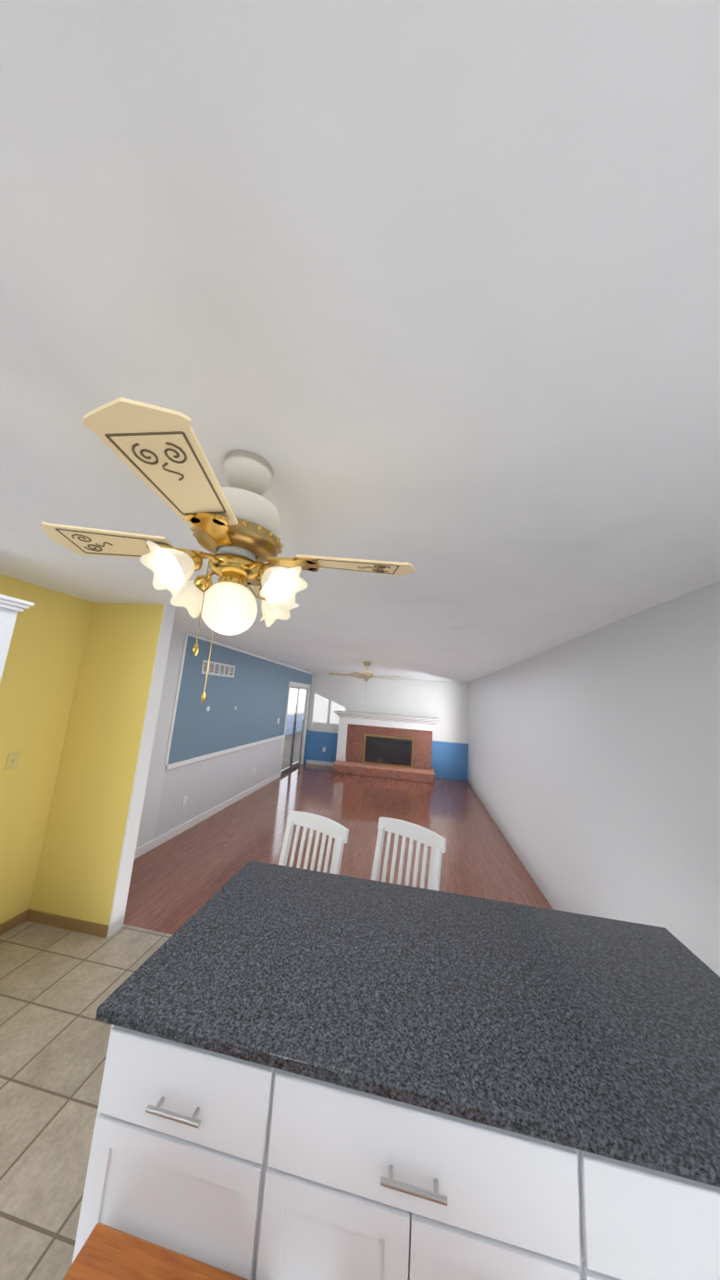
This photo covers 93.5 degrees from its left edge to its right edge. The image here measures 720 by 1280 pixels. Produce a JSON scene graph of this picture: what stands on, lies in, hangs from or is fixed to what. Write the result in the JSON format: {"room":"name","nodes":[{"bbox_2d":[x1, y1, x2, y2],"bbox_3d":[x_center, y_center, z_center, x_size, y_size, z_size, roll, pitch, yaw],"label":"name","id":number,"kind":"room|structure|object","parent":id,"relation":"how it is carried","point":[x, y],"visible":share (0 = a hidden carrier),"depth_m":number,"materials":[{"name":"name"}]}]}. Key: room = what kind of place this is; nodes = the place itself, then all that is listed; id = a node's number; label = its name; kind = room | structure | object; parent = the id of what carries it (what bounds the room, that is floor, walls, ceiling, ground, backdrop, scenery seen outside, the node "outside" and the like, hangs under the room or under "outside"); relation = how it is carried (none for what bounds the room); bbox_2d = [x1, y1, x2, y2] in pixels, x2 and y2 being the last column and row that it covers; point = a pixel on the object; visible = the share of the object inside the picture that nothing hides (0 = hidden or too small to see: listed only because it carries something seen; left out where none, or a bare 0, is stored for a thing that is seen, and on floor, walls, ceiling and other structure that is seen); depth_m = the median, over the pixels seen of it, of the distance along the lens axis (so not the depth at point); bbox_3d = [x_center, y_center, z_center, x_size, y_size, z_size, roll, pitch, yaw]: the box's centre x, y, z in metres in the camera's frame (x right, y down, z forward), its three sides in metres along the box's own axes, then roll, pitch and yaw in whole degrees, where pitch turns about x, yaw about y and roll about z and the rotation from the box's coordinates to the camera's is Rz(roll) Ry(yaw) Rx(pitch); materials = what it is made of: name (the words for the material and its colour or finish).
{"room":"kitchen","nodes":[
{"label":"kitchen","id":0,"kind":"room"},
{"bbox_2d":[0,920,172,1279],"bbox_3d":[-0.747,1.937,0.431,4.400,0.100,3.950,3,-10,10],"label":"floor","id":1,"kind":"structure","parent":0,"point":[58,986],"depth_m":1.58,"materials":[{"name":"beige tile"}]},
{"bbox_2d":[0,594,34,682],"bbox_3d":[-2.295,0.828,1.543,0.683,2.230,0.508,3,-10,10],"label":"pantry","id":2,"kind":"object","parent":1,"relation":"on","point":[10,607],"visible":1,"depth_m":1.82,"materials":[{"name":"white wood"}]},
{"bbox_2d":[62,1222,248,1279],"bbox_3d":[-0.485,1.413,0.523,0.510,1.000,0.643,3,-10,10],"label":"chair","id":3,"kind":"object","parent":1,"relation":"on","point":[106,1252],"visible":0.97,"depth_m":0.81,"materials":[{"name":"brown wood"}]},
{"bbox_2d":[72,1024,719,1279],"bbox_3d":[0.262,1.616,1.040,1.960,0.879,0.704,3,-10,10],"label":"kitchen island","id":4,"kind":"object","parent":1,"relation":"on","point":[248,1170],"visible":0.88,"depth_m":0.81,"materials":[{"name":"white wood"}]},
{"bbox_2d":[95,860,719,1187],"bbox_3d":[0.312,1.188,1.244,2.017,0.035,0.923,3,-10,10],"label":"island countertop","id":5,"kind":"structure","parent":4,"relation":"on","point":[597,1035],"depth_m":1.04,"materials":[{"name":"stone"}]},
{"bbox_2d":[29,602,175,937],"bbox_3d":[-2.076,0.920,2.777,0.717,2.490,0.128,3,-10,10],"label":"wall","id":6,"kind":"structure","parent":0,"point":[84,869],"depth_m":2.70,"materials":[{"name":"yellow paint"}]},
{"bbox_2d":[0,573,311,924],"bbox_3d":[-2.259,1.149,4.210,0.100,2.490,10.550,3,-10,10],"label":"wall","id":7,"kind":"structure","parent":0,"point":[38,682],"depth_m":3.67,"materials":[{"name":"yellow"}]},
{"bbox_2d":[4,751,20,770],"bbox_3d":[-2.488,0.868,2.430,0.014,0.118,0.075,3,-10,10],"label":"light switch","id":8,"kind":"object","parent":7,"relation":"attached to","point":[12,761],"visible":1,"depth_m":2.43,"materials":[{"name":"beige plastic"}]},
{"bbox_2d":[182,795,186,806],"bbox_3d":[-2.228,2.047,4.305,0.008,0.118,0.075,3,-10,10],"label":"outlet","id":9,"kind":"object","parent":7,"relation":"attached to","point":[184,801],"visible":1,"depth_m":4.30,"materials":[{"name":"white plastic"}]},
{"bbox_2d":[200,659,235,677],"bbox_3d":[-2.048,0.428,4.939,0.011,0.180,0.820,3,-10,10],"label":"air vent","id":10,"kind":"object","parent":7,"relation":"in","point":[219,669],"visible":0.96,"depth_m":4.90,"materials":[{"name":"white metal"}]},
{"bbox_2d":[205,706,236,710],"bbox_3d":[-2.052,1.015,5.045,0.020,0.060,0.790,3,-10,10],"label":"thermostat","id":11,"kind":"object","parent":7,"relation":"attached to","point":[207,708],"visible":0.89,"depth_m":4.70,"materials":[{"name":"white plastic"}]},
{"bbox_2d":[0,632,469,937],"bbox_3d":[0.072,1.483,5.187,4.200,2.490,7.608,3,-10,10],"label":"trim","id":12,"kind":"structure","parent":7,"relation":"attached to","point":[67,923],"depth_m":4.08,"materials":[{"name":"white wood"}]},
{"bbox_2d":[279,681,310,777],"bbox_3d":[-1.590,2.103,8.323,0.089,2.075,1.600,3,-10,10],"label":"door frame","id":13,"kind":"structure","parent":7,"relation":"attached to","point":[292,766],"depth_m":8.41,"materials":[{"name":"white wood"}]},
{"bbox_2d":[123,763,553,934],"bbox_3d":[0.074,2.863,5.559,4.400,0.100,6.600,3,-10,10],"label":"floor","id":14,"kind":"structure","parent":0,"point":[178,881],"depth_m":4.25,"materials":[{"name":"brown wood"}]},
{"bbox_2d":[278,810,348,874],"bbox_3d":[-0.471,1.666,2.020,0.510,1.000,0.643,-2,-11,33],"label":"chair","id":15,"kind":"object","parent":14,"relation":"on","point":[338,832],"visible":0.29,"depth_m":2.31,"materials":[{"name":"white wood"}]},
{"bbox_2d":[332,710,439,783],"bbox_3d":[0.595,2.600,8.434,2.650,1.444,0.739,3,-10,10],"label":"fireplace","id":16,"kind":"object","parent":14,"relation":"on","point":[386,746],"visible":1,"depth_m":8.45,"materials":[{"name":"brick"}]},
{"bbox_2d":[371,817,446,891],"bbox_3d":[0.143,1.712,2.024,0.510,1.000,0.643,-4,-12,39],"label":"chair","id":17,"kind":"object","parent":14,"relation":"on","point":[436,842],"visible":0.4,"depth_m":2.29,"materials":[{"name":"white wood"}]},
{"bbox_2d":[0,0,719,683],"bbox_3d":[-0.052,0.008,4.062,4.400,0.220,10.550,3,-10,10],"label":"ceiling","id":18,"kind":"structure","parent":0,"point":[428,291],"depth_m":0.56,"materials":[{"name":"paint"}]},
{"bbox_2d":[40,397,415,702],"bbox_3d":[-0.354,-0.173,0.949,0.779,0.699,0.779,-5,-13,42],"label":"ceiling fan","id":19,"kind":"object","parent":18,"relation":"hanging from","point":[235,525],"visible":1,"depth_m":0.87,"materials":[{"name":"beige"}]},
{"bbox_2d":[328,661,399,697],"bbox_3d":[0.074,0.677,5.778,1.238,0.602,1.252,3,-10,10],"label":"ceiling fan","id":20,"kind":"object","parent":18,"relation":"hanging from","point":[366,675],"visible":1,"depth_m":5.76,"materials":[{"name":"beige wood"}]},
{"bbox_2d":[303,674,469,781],"bbox_3d":[0.673,2.159,8.933,4.200,2.490,0.100,3,-10,10],"label":"wall","id":21,"kind":"structure","parent":0,"point":[447,704],"depth_m":8.93,"materials":[{"name":"blue"}]},
{"bbox_2d":[467,580,719,976],"bbox_3d":[1.977,1.336,3.498,0.100,2.490,10.350,3,-10,10],"label":"wall","id":22,"kind":"structure","parent":0,"point":[593,773],"depth_m":2.27,"materials":[{"name":"white paint"}]},
{"label":"outside","id":23,"kind":"structure","parent":0,"visible":0},
{"bbox_2d":[281,731,301,770],"bbox_3d":[-2.187,4.021,13.273,2.490,0.100,15.000,3,-10,10],"label":"deck","id":24,"kind":"object","parent":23,"point":[288,742],"depth_m":11.13,"materials":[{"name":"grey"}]},
{"bbox_2d":[285,687,305,735],"bbox_3d":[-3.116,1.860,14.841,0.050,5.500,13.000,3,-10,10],"label":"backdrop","id":25,"kind":"structure","parent":23,"point":[289,730],"depth_m":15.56,"materials":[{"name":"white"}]}
]}

